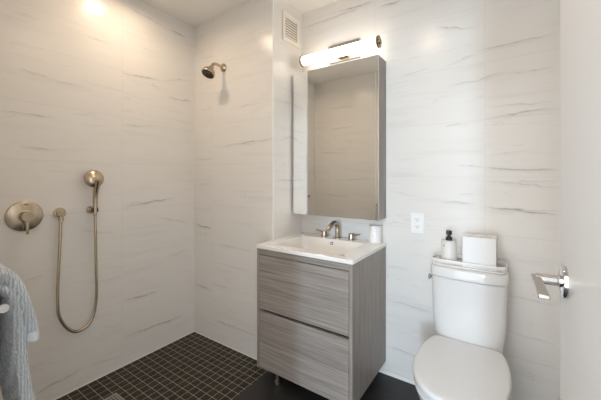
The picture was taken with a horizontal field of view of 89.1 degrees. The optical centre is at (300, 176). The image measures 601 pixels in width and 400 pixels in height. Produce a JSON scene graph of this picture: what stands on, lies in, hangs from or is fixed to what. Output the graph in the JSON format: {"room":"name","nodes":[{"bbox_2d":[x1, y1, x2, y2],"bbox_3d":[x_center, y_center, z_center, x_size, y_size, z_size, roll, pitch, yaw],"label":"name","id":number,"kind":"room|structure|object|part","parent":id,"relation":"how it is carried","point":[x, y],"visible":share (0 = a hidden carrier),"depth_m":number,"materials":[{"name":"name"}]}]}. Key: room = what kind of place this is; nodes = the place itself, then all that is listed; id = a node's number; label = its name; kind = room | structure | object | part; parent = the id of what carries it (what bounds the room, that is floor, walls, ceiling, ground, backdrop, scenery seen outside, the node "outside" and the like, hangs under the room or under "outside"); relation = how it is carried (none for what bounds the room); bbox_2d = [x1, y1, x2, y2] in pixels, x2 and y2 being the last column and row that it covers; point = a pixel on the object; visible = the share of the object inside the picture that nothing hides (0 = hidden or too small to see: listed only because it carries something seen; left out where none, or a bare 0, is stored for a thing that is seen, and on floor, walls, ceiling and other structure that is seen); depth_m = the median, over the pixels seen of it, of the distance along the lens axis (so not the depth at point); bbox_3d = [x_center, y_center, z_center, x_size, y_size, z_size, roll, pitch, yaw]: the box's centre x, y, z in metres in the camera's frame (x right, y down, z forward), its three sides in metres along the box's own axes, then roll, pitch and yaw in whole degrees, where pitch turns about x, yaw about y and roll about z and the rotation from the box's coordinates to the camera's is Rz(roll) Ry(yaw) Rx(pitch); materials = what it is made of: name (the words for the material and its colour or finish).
{"room":"bathroom","nodes":[
{"label":"bathroom","id":0,"kind":"room"},
{"bbox_2d":[0,0,193,399],"bbox_3d":[-1.290,0.020,1.869,0.100,2.640,1.427,0,0,34],"label":"wall","id":1,"kind":"structure","parent":0,"point":[106,87],"depth_m":1.85,"materials":[{"name":"tile"}]},
{"bbox_2d":[4,201,42,233],"bbox_3d":[-1.403,0.207,1.560,0.062,0.165,0.154,0,0,34],"label":"shower valve","id":2,"kind":"object","parent":1,"relation":"attached to","point":[24,215],"visible":1,"depth_m":1.55,"materials":[{"name":"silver metal"}]},
{"bbox_3d":[-1.399,0.202,1.558,0.052,0.058,0.058,0,0,34],"label":"knob","id":3,"kind":"part","parent":2,"relation":"part of","materials":[{"name":"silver metal"}]},
{"bbox_3d":[-1.389,0.256,1.551,0.016,0.068,0.014,0,0,34],"label":"lever","id":4,"kind":"part","parent":2,"relation":"part of","materials":[{"name":"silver metal"}]},
{"bbox_2d":[53,208,65,220],"bbox_3d":[-1.329,0.207,1.689,0.039,0.074,0.058,0,0,34],"label":"outlet","id":5,"kind":"object","parent":1,"relation":"attached to","point":[59,213],"visible":1,"depth_m":1.68,"materials":[{"name":"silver metal"}]},
{"bbox_2d":[56,216,97,332],"bbox_3d":[-1.272,0.561,1.745,0.028,0.663,0.206,0,0,36],"label":"shower hose","id":6,"kind":"object","parent":1,"relation":"attached to","point":[60,319],"visible":1,"depth_m":1.72,"materials":[{"name":"silver metal"}]},
{"bbox_2d":[86,206,97,212],"bbox_3d":[-1.236,0.195,1.812,0.052,0.044,0.048,0,0,34],"label":"holder","id":7,"kind":"object","parent":1,"relation":"attached to","point":[89,209],"visible":0.88,"depth_m":1.81,"materials":[{"name":"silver metal"}]},
{"bbox_2d":[84,170,103,215],"bbox_3d":[-1.213,0.095,1.791,0.096,0.271,0.067,0,0,-27],"label":"shower","id":8,"kind":"object","parent":1,"relation":"attached to","point":[92,178],"visible":1,"depth_m":1.78,"materials":[{"name":"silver metal"}]},
{"bbox_3d":[-1.201,0.120,1.796,0.067,0.220,0.033,0,0,34],"label":"handle","id":9,"kind":"part","parent":8,"relation":"part of","materials":[{"name":"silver metal"}]},
{"bbox_2d":[53,331,193,399],"bbox_3d":[-1.248,1.232,1.840,0.006,0.016,1.427,0,0,34],"label":"trim","id":10,"kind":"structure","parent":1,"relation":"attached to","point":[193,331],"depth_m":1.95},
{"bbox_2d":[56,332,419,399],"bbox_3d":[-0.268,1.270,0.644,3.170,0.100,3.160,0,0,34],"label":"floor","id":11,"kind":"structure","parent":0,"point":[194,366],"depth_m":1.83,"materials":[{"name":"black tile"}]},
{"bbox_2d":[104,393,124,399],"bbox_3d":[-1.034,1.228,1.659,0.110,0.004,0.110,0,0,34],"label":"shower drain","id":12,"kind":"object","parent":11,"relation":"on","point":[118,396],"visible":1,"depth_m":1.70,"materials":[{"name":"silver metal"}]},
{"bbox_2d":[257,246,385,399],"bbox_3d":[0.133,0.823,1.864,0.625,0.795,0.489,0,0,34],"label":"vanity cabinet","id":13,"kind":"object","parent":11,"relation":"on","point":[321,324],"visible":0.96,"depth_m":1.64,"materials":[{"name":"laminate"}]},
{"bbox_3d":[-0.117,0.782,2.036,0.018,0.715,0.489,0,0,34],"label":"panel","id":14,"kind":"part","parent":13,"relation":"part of","materials":[{"name":"laminate"}]},
{"bbox_3d":[0.001,0.443,1.671,0.589,0.036,0.019,0,0,34],"label":"rail","id":15,"kind":"part","parent":13,"relation":"part of","materials":[{"name":"laminate"}]},
{"bbox_3d":[0.000,0.969,1.671,0.585,0.337,0.019,0,0,34],"label":"drawer","id":16,"kind":"part","parent":13,"relation":"part of","materials":[{"name":"laminate"}]},
{"bbox_3d":[0.000,0.625,1.671,0.585,0.320,0.019,0,0,34],"label":"drawer","id":17,"kind":"part","parent":13,"relation":"part of","materials":[{"name":"laminate"}]},
{"bbox_2d":[256,232,385,264],"bbox_3d":[0.132,0.466,1.861,0.634,0.122,0.498,0,0,34],"label":"vanity sink","id":18,"kind":"object","parent":13,"relation":"in","point":[343,250],"visible":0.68,"depth_m":1.90,"materials":[{"name":"ceramic"}]},
{"bbox_2d":[316,221,360,240],"bbox_3d":[0.214,0.345,1.978,0.331,0.120,0.163,0,0,34],"label":"faucet","id":19,"kind":"object","parent":18,"relation":"on","point":[332,224],"visible":1,"depth_m":2.00,"materials":[{"name":"silver metal"}]},
{"bbox_3d":[0.163,0.385,2.080,0.048,0.041,0.048,0,0,34],"label":"handle","id":20,"kind":"part","parent":19,"relation":"part of","materials":[{"name":"silver metal"}]},
{"bbox_3d":[0.213,0.343,1.977,0.031,0.116,0.144,0,0,34],"label":"spout","id":21,"kind":"part","parent":19,"relation":"part of","materials":[{"name":"silver metal"}]},
{"bbox_3d":[0.328,0.385,1.967,0.048,0.041,0.048,0,0,34],"label":"handle","id":22,"kind":"part","parent":19,"relation":"part of","materials":[{"name":"silver metal"}]},
{"bbox_2d":[369,224,381,243],"bbox_3d":[0.462,0.352,1.883,0.077,0.106,0.077,0,0,34],"label":"tumbler","id":23,"kind":"object","parent":18,"relation":"on","point":[375,231],"visible":1,"depth_m":1.85,"materials":[{"name":"ceramic"}]},
{"bbox_3d":[0.384,0.782,1.693,0.018,0.715,0.489,0,0,34],"label":"panel","id":24,"kind":"part","parent":13,"relation":"part of","materials":[{"name":"laminate"}]},
{"bbox_2d":[413,262,511,399],"bbox_3d":[0.714,0.838,1.352,0.363,0.764,0.662,0,0,34],"label":"toilet","id":25,"kind":"object","parent":11,"relation":"on","point":[464,360],"visible":0.97,"depth_m":1.42,"materials":[{"name":"ceramic"}]},
{"bbox_3d":[0.668,0.836,1.280,0.350,0.020,0.480,0,0,34],"label":"seat","id":26,"kind":"part","parent":25,"relation":"part of","materials":[{"name":"plastic"}]},
{"bbox_3d":[0.668,0.810,1.280,0.358,0.027,0.490,0,0,34],"label":"seat lid","id":27,"kind":"part","parent":25,"relation":"part of","materials":[{"name":"plastic"}]},
{"bbox_3d":[0.717,1.034,1.351,0.354,0.372,0.656,0,0,34],"label":"bowl","id":28,"kind":"part","parent":25,"relation":"part of","materials":[{"name":"ceramic"}]},
{"bbox_2d":[432,252,507,274],"bbox_3d":[0.855,0.437,1.554,0.333,0.036,0.155,0,0,34],"label":"tray","id":29,"kind":"object","parent":25,"relation":"on","point":[459,264],"visible":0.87,"depth_m":1.50,"materials":[{"name":"ceramic"}]},
{"bbox_2d":[441,230,456,260],"bbox_3d":[0.781,0.362,1.604,0.073,0.164,0.073,0,0,34],"label":"soap dispenser","id":30,"kind":"object","parent":29,"relation":"on","point":[448,245],"visible":0.85,"depth_m":1.58,"materials":[{"name":"white plastic"}]},
{"bbox_2d":[462,233,496,270],"bbox_3d":[0.896,0.370,1.525,0.142,0.150,0.116,0,0,34],"label":"tissue box","id":31,"kind":"object","parent":29,"relation":"on","point":[481,249],"visible":1,"depth_m":1.48,"materials":[{"name":"paper"}]},
{"bbox_3d":[0.852,0.686,1.548,0.336,0.358,0.182,0,0,34],"label":"tank","id":32,"kind":"part","parent":25,"relation":"part of","materials":[{"name":"ceramic"}]},
{"bbox_3d":[0.851,0.480,1.547,0.343,0.048,0.186,0,0,34],"label":"tank lid","id":33,"kind":"part","parent":25,"relation":"part of","materials":[{"name":"ceramic"}]},
{"bbox_2d":[140,0,338,25],"bbox_3d":[-0.174,-1.250,1.295,2.590,0.100,1.980,0,0,34],"label":"ceiling","id":34,"kind":"structure","parent":0,"point":[193,12],"depth_m":2.15,"materials":[{"name":"paint"}]},
{"bbox_2d":[194,0,301,358],"bbox_3d":[-0.430,0.020,2.408,0.910,2.640,0.433,0,0,34],"label":"wall","id":35,"kind":"structure","parent":0,"point":[233,108],"depth_m":2.16,"materials":[{"name":"tile"}]},
{"bbox_2d":[201,62,225,78],"bbox_3d":[-0.615,-0.761,2.161,0.122,0.138,0.183,0,0,34],"label":"shower","id":36,"kind":"object","parent":35,"relation":"attached to","point":[208,72],"visible":1,"depth_m":2.13,"materials":[{"name":"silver metal"}]},
{"bbox_3d":[-0.599,-0.792,2.183,0.021,0.049,0.111,0,0,34],"label":"arm","id":37,"kind":"part","parent":36,"relation":"part of","materials":[{"name":"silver metal"}]},
{"bbox_2d":[194,331,256,359],"bbox_3d":[-0.512,1.232,2.201,0.812,0.016,0.006,0,0,34],"label":"trim","id":38,"kind":"structure","parent":35,"relation":"attached to","point":[194,331],"depth_m":2.21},
{"bbox_2d":[272,0,273,239],"bbox_3d":[-0.177,0.020,1.974,0.008,2.440,0.008,0,0,34],"label":"trim","id":39,"kind":"structure","parent":35,"relation":"attached to","point":[272,0],"depth_m":1.97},
{"bbox_2d":[282,10,299,48],"bbox_3d":[-0.063,-1.025,2.130,0.009,0.198,0.199,0,0,34],"label":"air vent","id":40,"kind":"object","parent":35,"relation":"in","point":[290,25],"visible":1,"depth_m":2.12,"materials":[{"name":"metal"}]},
{"bbox_2d":[302,0,559,399],"bbox_3d":[0.733,0.020,1.813,1.680,2.640,0.100,0,0,34],"label":"wall","id":41,"kind":"structure","parent":0,"point":[473,86],"depth_m":1.64,"materials":[{"name":"tile"}]},
{"bbox_2d":[293,54,385,220],"bbox_3d":[0.241,-0.231,2.009,0.613,0.971,0.132,0,0,34],"label":"upper cabinet","id":42,"kind":"object","parent":41,"relation":"attached to","point":[339,110],"visible":1,"depth_m":1.92,"materials":[{"name":"mirror"}]},
{"bbox_2d":[299,35,381,66],"bbox_3d":[0.255,-0.839,2.008,0.581,0.124,0.118,0,0,34],"label":"lamp","id":43,"kind":"object","parent":41,"relation":"attached to","point":[351,49],"visible":1,"depth_m":1.99,"materials":[{"name":"white glass"}]},
{"bbox_2d":[379,369,414,384],"bbox_3d":[0.662,1.212,1.798,1.580,0.017,0.009,0,0,34],"label":"trim","id":44,"kind":"structure","parent":41,"relation":"attached to","point":[380,370],"depth_m":1.84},
{"bbox_2d":[411,213,423,233],"bbox_3d":[0.683,0.270,1.782,0.072,0.116,0.007,0,0,34],"label":"wall outlet","id":45,"kind":"object","parent":41,"relation":"attached to","point":[417,219],"visible":1,"depth_m":1.78,"materials":[{"name":"plastic"}]},
{"bbox_3d":[-0.325,0.020,0.271,1.682,2.640,0.120,0,0,34],"label":"doorway","id":46,"kind":"structure","parent":0,"visible":0},
{"bbox_2d":[0,300,9,313],"bbox_3d":[-0.816,0.306,0.744,0.252,0.044,0.106,0,0,34],"label":"towel bar","id":47,"kind":"object","parent":46,"relation":"attached to","point":[4,307],"visible":1,"depth_m":0.71,"materials":[{"name":"silver metal"}]},
{"bbox_2d":[0,263,39,399],"bbox_3d":[-0.787,0.521,0.775,0.195,0.619,0.175,0,0,34],"label":"bath towel","id":48,"kind":"object","parent":47,"relation":"hanging from","point":[19,326],"visible":0.98,"depth_m":0.76,"materials":[{"name":"fabric"}]},
{"bbox_3d":[-0.188,0.140,0.186,0.960,2.163,0.134,0,0,34],"label":"door frame","id":49,"kind":"structure","parent":46,"relation":"attached to","visible":0},
{"bbox_2d":[530,0,600,399],"bbox_3d":[0.366,0.189,0.364,0.094,2.038,0.773,0,0,32],"label":"door","id":50,"kind":"structure","parent":49,"relation":"attached to","point":[578,279],"depth_m":0.54,"materials":[{"name":"paint"}]},
{"bbox_3d":[0.472,0.214,0.603,0.017,0.008,0.140,0,0,32],"label":"lever","id":51,"kind":"part","parent":50,"relation":"part of","materials":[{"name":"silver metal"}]},
{"bbox_3d":[0.520,0.215,0.641,0.043,0.024,0.024,0,0,32],"label":"stem","id":52,"kind":"part","parent":50,"relation":"part of","materials":[{"name":"silver metal"}]},
{"bbox_3d":[0.394,0.189,0.353,0.036,2.038,0.760,0,0,32],"label":"panel","id":53,"kind":"part","parent":50,"relation":"part of","materials":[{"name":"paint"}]}
]}

